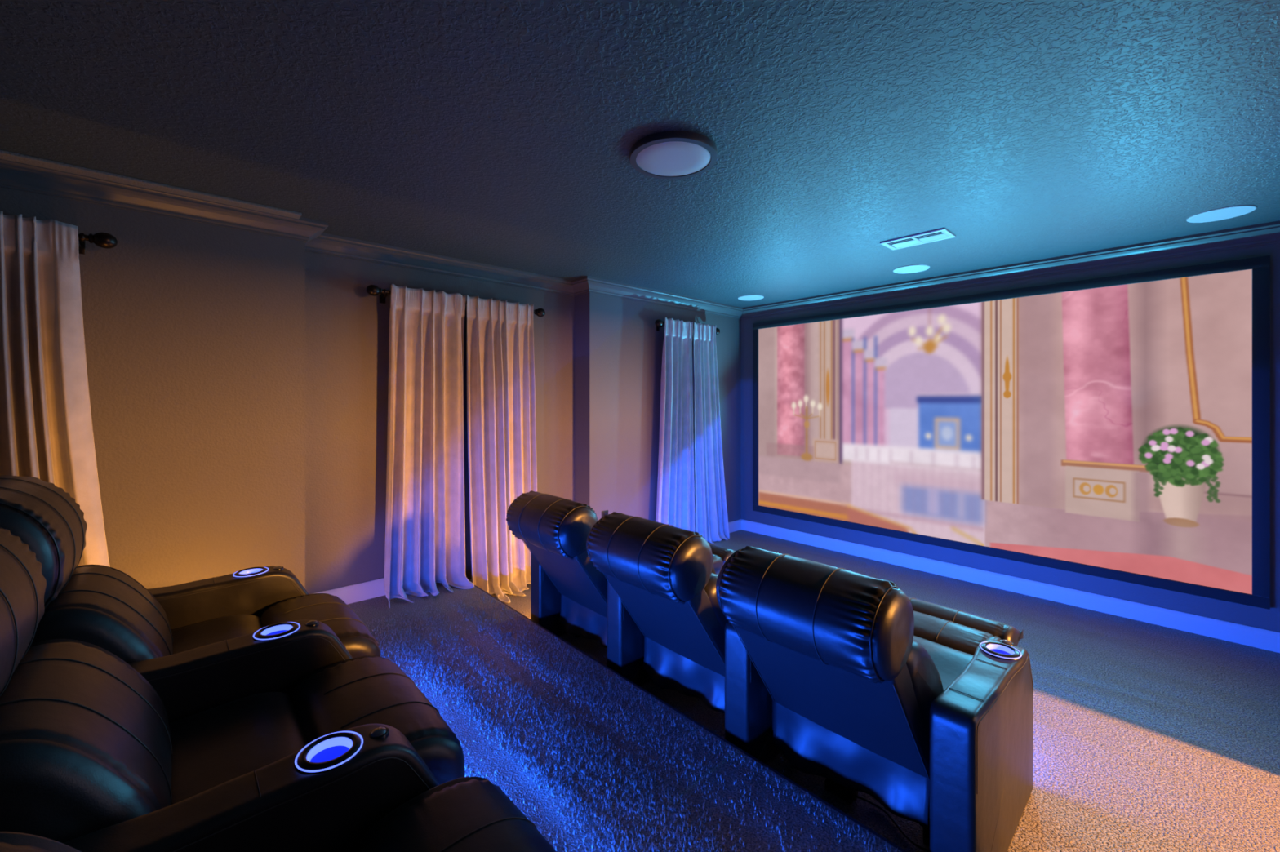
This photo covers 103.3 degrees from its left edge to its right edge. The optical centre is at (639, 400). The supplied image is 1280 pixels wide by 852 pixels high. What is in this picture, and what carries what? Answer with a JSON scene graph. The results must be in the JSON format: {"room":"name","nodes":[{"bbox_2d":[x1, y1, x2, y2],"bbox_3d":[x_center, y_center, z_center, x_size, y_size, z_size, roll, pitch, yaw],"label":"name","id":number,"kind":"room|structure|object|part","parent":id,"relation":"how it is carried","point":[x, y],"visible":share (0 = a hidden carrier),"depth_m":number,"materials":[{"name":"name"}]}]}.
{"room":"home theater","nodes":[
{"label":"home theater","id":0,"kind":"room"},
{"bbox_2d":[0,186,741,594],"bbox_3d":[-1.382,0.243,3.686,6.347,2.493,0.500,0,0,-43],"label":"wall","id":1,"kind":"structure","parent":0,"point":[238,380],"depth_m":2.80,"materials":[{"name":"grey paint"}]},
{"bbox_2d":[78,232,117,254],"bbox_3d":[-2.860,-0.705,1.895,1.267,0.090,0.140,0,0,-43],"label":"curtain rod","id":2,"kind":"object","parent":1,"relation":"attached to","point":[103,240],"visible":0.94,"depth_m":2.25,"materials":[{"name":"brown metal"}]},
{"bbox_2d":[0,211,110,567],"bbox_3d":[-2.765,0.262,1.891,1.224,2.055,0.176,0,0,-43],"label":"curtain","id":3,"kind":"object","parent":2,"relation":"hanging from","point":[46,429],"visible":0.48,"depth_m":2.16,"materials":[{"name":"white fabric"}]},
{"bbox_2d":[311,577,385,604],"bbox_3d":[-1.671,1.234,3.370,1.006,0.112,0.014,0,0,-43],"label":"baseboard","id":4,"kind":"structure","parent":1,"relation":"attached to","point":[363,591],"depth_m":3.25,"materials":[{"name":"grey"}]},
{"bbox_2d":[365,284,545,317],"bbox_3d":[-1.268,-0.685,3.648,1.297,0.090,0.150,0,0,-43],"label":"curtain rod","id":5,"kind":"object","parent":1,"relation":"attached to","point":[372,290],"visible":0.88,"depth_m":3.25,"materials":[{"name":"brown metal"}]},
{"bbox_2d":[383,284,474,608],"bbox_3d":[-1.413,0.272,3.392,0.549,2.035,0.274,0,0,-43],"label":"curtain","id":6,"kind":"object","parent":5,"relation":"hanging from","point":[425,522],"visible":1,"depth_m":3.43,"materials":[{"name":"white fabric"}]},
{"bbox_2d":[466,294,537,603],"bbox_3d":[-0.977,0.347,3.752,0.327,2.185,0.594,0,0,45],"label":"curtain","id":7,"kind":"object","parent":5,"relation":"hanging from","point":[501,393],"visible":0.87,"depth_m":3.77,"materials":[{"name":"white fabric"}]},
{"bbox_2d":[468,519,741,582],"bbox_3d":[-0.085,1.384,4.676,3.097,0.112,0.234,0,0,-43],"label":"baseboard","id":8,"kind":"structure","parent":1,"relation":"attached to","point":[735,526],"depth_m":5.55,"materials":[{"name":"grey"}]},
{"bbox_2d":[601,510,608,517],"bbox_3d":[-0.299,1.004,4.334,0.070,0.114,0.008,0,0,-43],"label":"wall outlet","id":9,"kind":"object","parent":1,"relation":"attached to","point":[603,513],"visible":0.31,"depth_m":4.33,"materials":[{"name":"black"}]},
{"bbox_2d":[0,159,1279,319],"bbox_3d":[0.085,-0.951,2.087,6.347,0.104,4.280,0,0,-43],"label":"crown molding","id":10,"kind":"structure","parent":1,"relation":"attached to","point":[13,175],"depth_m":3.27,"materials":[{"name":"grey paint"}]},
{"bbox_2d":[654,319,719,334],"bbox_3d":[0.455,-0.695,4.937,0.907,0.090,0.140,0,0,-43],"label":"curtain rod","id":11,"kind":"object","parent":1,"relation":"attached to","point":[659,323],"visible":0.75,"depth_m":4.64,"materials":[{"name":"brown metal"}]},
{"bbox_2d":[655,317,695,532],"bbox_3d":[0.319,0.342,4.753,0.568,2.195,0.154,0,0,-43],"label":"curtain","id":12,"kind":"object","parent":11,"relation":"hanging from","point":[675,504],"visible":0.88,"depth_m":4.77,"materials":[{"name":"white fabric"}]},
{"bbox_2d":[692,321,729,543],"bbox_3d":[0.695,0.342,5.108,0.535,2.195,0.133,0,0,-43],"label":"curtain","id":13,"kind":"object","parent":11,"relation":"hanging from","point":[711,518],"visible":0.94,"depth_m":5.07,"materials":[{"name":"white fabric"}]},
{"bbox_2d":[0,0,1279,307],"bbox_3d":[0.984,-1.053,1.107,6.647,0.100,7.500,0,0,-43],"label":"ceiling","id":14,"kind":"structure","parent":0,"point":[500,133],"depth_m":1.80,"materials":[{"name":"grey"}]},
{"bbox_2d":[0,149,302,219],"bbox_3d":[-2.651,-0.996,2.002,2.200,0.014,0.085,0,0,-43],"label":"ceiling strip","id":15,"kind":"object","parent":14,"relation":"attached to","point":[5,155],"visible":1,"depth_m":2.31,"materials":[{"name":"grey paint"}]},
{"bbox_2d":[629,130,718,179],"bbox_3d":[0.136,-0.990,2.066,0.360,0.027,0.360,0,0,-43],"label":"recessed light","id":16,"kind":"object","parent":14,"relation":"in","point":[674,154],"visible":1,"depth_m":2.02,"materials":[{"name":"grey plastic"}]},
{"bbox_2d":[737,294,764,300],"bbox_3d":[1.083,-1.000,4.957,0.250,0.006,0.250,0,0,-43],"label":"ceiling speaker","id":17,"kind":"object","parent":14,"relation":"attached to","point":[751,297],"visible":1,"depth_m":4.93,"materials":[{"name":"grey"}]},
{"bbox_2d":[893,264,929,273],"bbox_3d":[2.075,-1.000,3.877,0.250,0.006,0.250,0,0,-43],"label":"ceiling speaker","id":18,"kind":"object","parent":14,"relation":"attached to","point":[916,268],"visible":1,"depth_m":3.86,"materials":[{"name":"grey"}]},
{"bbox_2d":[880,227,955,250],"bbox_3d":[1.726,-0.998,3.155,0.210,0.010,0.370,0,0,-43],"label":"ceiling vent","id":19,"kind":"object","parent":14,"relation":"in","point":[940,234],"visible":1,"depth_m":3.14,"materials":[{"name":"white metal"}]},
{"bbox_2d":[1186,204,1257,222],"bbox_3d":[3.127,-1.000,2.730,0.250,0.006,0.250,0,0,-43],"label":"ceiling speaker","id":20,"kind":"object","parent":14,"relation":"attached to","point":[1228,212],"visible":1,"depth_m":2.72,"materials":[{"name":"grey"}]},
{"bbox_2d":[491,529,1279,851],"bbox_3d":[0.984,1.490,1.107,6.647,0.100,7.500,0,0,-43],"label":"floor","id":21,"kind":"structure","parent":0,"point":[1148,737],"depth_m":2.24,"materials":[{"name":"beige carpet"}]},
{"bbox_2d":[506,490,735,686],"bbox_3d":[-0.028,0.975,3.082,1.473,0.930,0.876,0,0,-43],"label":"recliner","id":22,"kind":"object","parent":21,"relation":"on","point":[568,594],"visible":0.6,"depth_m":2.61,"materials":[{"name":"black leather"}]},
{"bbox_3d":[-0.351,1.152,3.285,0.754,0.576,0.138,0,0,-43],"label":"armrest","id":23,"kind":"part","parent":22,"relation":"part of","materials":[{"name":"black leather"}]},
{"bbox_2d":[506,490,598,559],"bbox_3d":[-0.473,0.647,2.674,0.262,0.270,0.601,0,0,-43],"label":"headrest cover","id":24,"kind":"object","parent":22,"relation":"on","point":[559,526],"depth_m":2.51,"materials":[{"name":"black leather"}]},
{"bbox_3d":[-0.362,0.938,2.776,0.383,0.511,0.554,0,0,-43],"label":"panel","id":25,"kind":"part","parent":22,"relation":"part of","materials":[{"name":"black leather"}]},
{"bbox_3d":[0.146,1.152,2.743,0.754,0.576,0.138,0,0,-43],"label":"armrest","id":26,"kind":"part","parent":22,"relation":"part of","materials":[{"name":"black leather"}]},
{"bbox_2d":[346,582,902,851],"bbox_3d":[-1.063,1.365,1.033,3.230,0.150,4.280,0,0,-43],"label":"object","id":27,"kind":"object","parent":21,"relation":"on","point":[517,785],"visible":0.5,"depth_m":1.86,"materials":[{"name":"carpet"}]},
{"bbox_2d":[0,475,380,723],"bbox_3d":[-1.530,0.761,1.721,1.075,1.058,0.876,0,0,-43],"label":"recliner","id":28,"kind":"object","parent":27,"relation":"on","point":[202,645],"visible":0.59,"depth_m":1.53,"materials":[{"name":"black leather"}]},
{"bbox_2d":[0,475,87,608],"bbox_3d":[-1.821,0.411,1.454,0.283,0.354,0.601,0,0,-43],"label":"headrest cover","id":29,"kind":"object","parent":28,"relation":"on","point":[46,517],"depth_m":1.40,"materials":[{"name":"black leather"}]},
{"bbox_2d":[29,564,173,663],"bbox_3d":[-1.673,0.764,1.589,0.305,0.420,0.593,0,0,-43],"label":"lumbar cushion","id":30,"kind":"object","parent":28,"relation":"on","point":[104,607],"depth_m":1.47,"materials":[{"name":"black leather"}]},
{"bbox_2d":[171,614,263,654],"bbox_3d":[-1.539,0.929,1.713,0.482,0.163,0.600,0,0,-43],"label":"seat cushion","id":31,"kind":"object","parent":28,"relation":"on","point":[193,631],"depth_m":1.89,"materials":[{"name":"black leather"}]},
{"bbox_3d":[-1.748,1.002,2.019,0.754,0.576,0.138,0,0,-43],"label":"armrest","id":32,"kind":"part","parent":28,"relation":"part of","materials":[{"name":"black leather"}]},
{"bbox_3d":[-1.251,1.002,1.478,0.754,0.576,0.138,0,0,-43],"label":"armrest","id":33,"kind":"part","parent":28,"relation":"part of","materials":[{"name":"black leather"}]},
{"bbox_2d":[0,527,465,851],"bbox_3d":[-0.988,0.761,1.130,1.075,1.058,0.742,0,0,-43],"label":"recliner","id":34,"kind":"object","parent":27,"relation":"on","point":[91,758],"visible":0.96,"depth_m":1.01,"materials":[{"name":"black leather"}]},
{"bbox_2d":[0,528,46,693],"bbox_3d":[-1.324,0.411,0.913,0.283,0.354,0.601,0,0,-43],"label":"headrest cover","id":35,"kind":"object","parent":34,"relation":"on","point":[23,584],"depth_m":1.02,"materials":[{"name":"black leather"}]},
{"bbox_2d":[0,639,171,843],"bbox_3d":[-1.176,0.764,1.048,0.305,0.420,0.593,0,0,-43],"label":"lumbar cushion","id":36,"kind":"object","parent":34,"relation":"on","point":[86,739],"depth_m":0.94,"materials":[{"name":"black leather"}]},
{"bbox_2d":[168,692,308,804],"bbox_3d":[-1.042,0.929,1.171,0.482,0.163,0.600,0,0,-43],"label":"seat cushion","id":37,"kind":"object","parent":34,"relation":"on","point":[215,746],"depth_m":1.27,"materials":[{"name":"black leather"}]},
{"bbox_3d":[-0.754,1.002,0.936,0.754,0.576,0.138,0,0,-43],"label":"armrest","id":38,"kind":"part","parent":34,"relation":"part of","materials":[{"name":"black leather"}]},
{"bbox_2d":[0,776,556,851],"bbox_3d":[-0.491,0.761,0.588,1.075,1.058,0.742,0,0,-43],"label":"recliner","id":39,"kind":"object","parent":27,"relation":"on","point":[472,814],"visible":1,"depth_m":0.99,"materials":[{"name":"black leather"}]},
{"bbox_2d":[0,831,81,851],"bbox_3d":[-0.679,0.764,0.506,0.305,0.420,0.593,0,0,-43],"label":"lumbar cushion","id":40,"kind":"object","parent":39,"relation":"on","point":[10,842],"depth_m":0.69,"materials":[{"name":"black leather"}]},
{"bbox_2d":[363,591,897,851],"bbox_3d":[-0.471,1.282,2.077,0.937,0.017,2.809,0,0,-43],"label":"carpet","id":41,"kind":"structure","parent":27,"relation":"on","point":[657,706],"depth_m":1.95,"materials":[{"name":"beige"}]},
{"bbox_2d":[474,585,906,851],"bbox_3d":[0.134,1.365,2.132,0.020,0.150,4.280,0,0,-43],"label":"trim","id":42,"kind":"structure","parent":27,"relation":"attached to","point":[557,637],"depth_m":1.89,"materials":[{"name":"grey"}]},
{"bbox_2d":[586,511,780,764],"bbox_3d":[0.514,0.975,2.493,1.484,0.930,0.764,0,0,-43],"label":"recliner","id":43,"kind":"object","parent":21,"relation":"on","point":[662,574],"visible":0.66,"depth_m":2.02,"materials":[{"name":"black leather"}]},
{"bbox_2d":[586,511,712,604],"bbox_3d":[0.024,0.647,2.133,0.262,0.270,0.601,0,0,-43],"label":"headrest cover","id":44,"kind":"object","parent":43,"relation":"on","point":[673,564],"depth_m":1.98,"materials":[{"name":"black leather"}]},
{"bbox_3d":[0.135,0.938,2.234,0.383,0.511,0.554,0,0,-43],"label":"panel","id":45,"kind":"part","parent":43,"relation":"part of","materials":[{"name":"black leather"}]},
{"bbox_2d":[704,573,728,632],"bbox_3d":[0.196,0.907,2.291,0.354,0.393,0.593,0,0,-43],"label":"lumbar cushion","id":46,"kind":"object","parent":43,"relation":"on","point":[715,621],"depth_m":2.00,"materials":[{"name":"black leather"}]},
{"bbox_3d":[0.643,1.152,2.202,0.754,0.576,0.138,0,0,-43],"label":"armrest","id":47,"kind":"part","parent":43,"relation":"part of","materials":[{"name":"black leather"}]},
{"bbox_2d":[715,546,1033,851],"bbox_3d":[1.011,0.975,1.952,1.484,0.930,0.764,0,0,-43],"label":"recliner","id":48,"kind":"object","parent":21,"relation":"on","point":[924,709],"visible":1,"depth_m":1.56,"materials":[{"name":"black leather"}]},
{"bbox_2d":[715,546,914,683],"bbox_3d":[0.521,0.647,1.591,0.262,0.270,0.601,0,0,-43],"label":"pillow","id":49,"kind":"object","parent":48,"relation":"on","point":[860,625],"depth_m":1.45,"materials":[{"name":"black leather"}]},
{"bbox_3d":[0.632,0.938,1.693,0.383,0.511,0.554,0,0,-43],"label":"panel","id":50,"kind":"part","parent":48,"relation":"part of","materials":[{"name":"black leather"}]},
{"bbox_3d":[0.923,1.220,1.960,0.560,0.180,0.600,0,0,-43],"label":"seat","id":51,"kind":"part","parent":48,"relation":"part of","materials":[{"name":"black leather"}]},
{"bbox_3d":[1.078,1.355,1.776,0.460,0.030,0.030,0,0,-43],"label":"rail","id":52,"kind":"part","parent":48,"relation":"part of","materials":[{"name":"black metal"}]},
{"bbox_2d":[906,639,943,735],"bbox_3d":[0.693,0.907,1.749,0.354,0.393,0.593,0,0,-43],"label":"lumbar cushion","id":53,"kind":"object","parent":48,"relation":"on","point":[923,681],"depth_m":1.49,"materials":[{"name":"black leather"}]},
{"bbox_2d":[913,635,973,690],"bbox_3d":[0.936,1.064,1.972,0.662,0.158,0.600,0,0,-43],"label":"seat cushion","id":54,"kind":"object","parent":48,"relation":"on","point":[950,655],"depth_m":1.98,"materials":[{"name":"black leather"}]},
{"bbox_3d":[1.140,1.152,1.660,0.754,0.576,0.138,0,0,-43],"label":"armrest","id":55,"kind":"part","parent":48,"relation":"part of","materials":[{"name":"black leather"}]},
{"bbox_2d":[825,778,929,851],"bbox_3d":[0.875,1.423,1.698,0.067,0.035,0.523,0,0,-40],"label":"power cord","id":56,"kind":"object","parent":21,"relation":"on","point":[848,795],"visible":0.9,"depth_m":1.82,"materials":[{"name":"black plastic"}]},
{"bbox_3d":[0.906,1.428,1.660,0.067,0.019,0.423,0,0,-40],"label":"cord","id":57,"kind":"part","parent":56,"relation":"part of","materials":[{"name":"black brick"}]},
{"bbox_2d":[741,242,1279,632],"bbox_3d":[2.435,0.243,4.331,0.150,2.493,4.710,0,0,-43],"label":"wall","id":58,"kind":"structure","parent":0,"point":[1240,614],"depth_m":3.55,"materials":[{"name":"grey paint"}]},
{"bbox_2d":[741,519,1279,653],"bbox_3d":[2.497,1.384,4.141,0.014,0.112,4.046,0,0,-43],"label":"baseboard","id":59,"kind":"structure","parent":58,"relation":"attached to","point":[1260,638],"depth_m":3.63,"materials":[{"name":"grey"}]},
{"bbox_2d":[752,255,1270,609],"bbox_3d":[2.421,0.185,4.196,0.048,2.022,3.512,0,0,-43],"label":"projector screen","id":60,"kind":"object","parent":58,"relation":"attached to","point":[1116,428],"visible":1,"depth_m":3.61,"materials":[{"name":"multicoloured fabric"}]}
]}

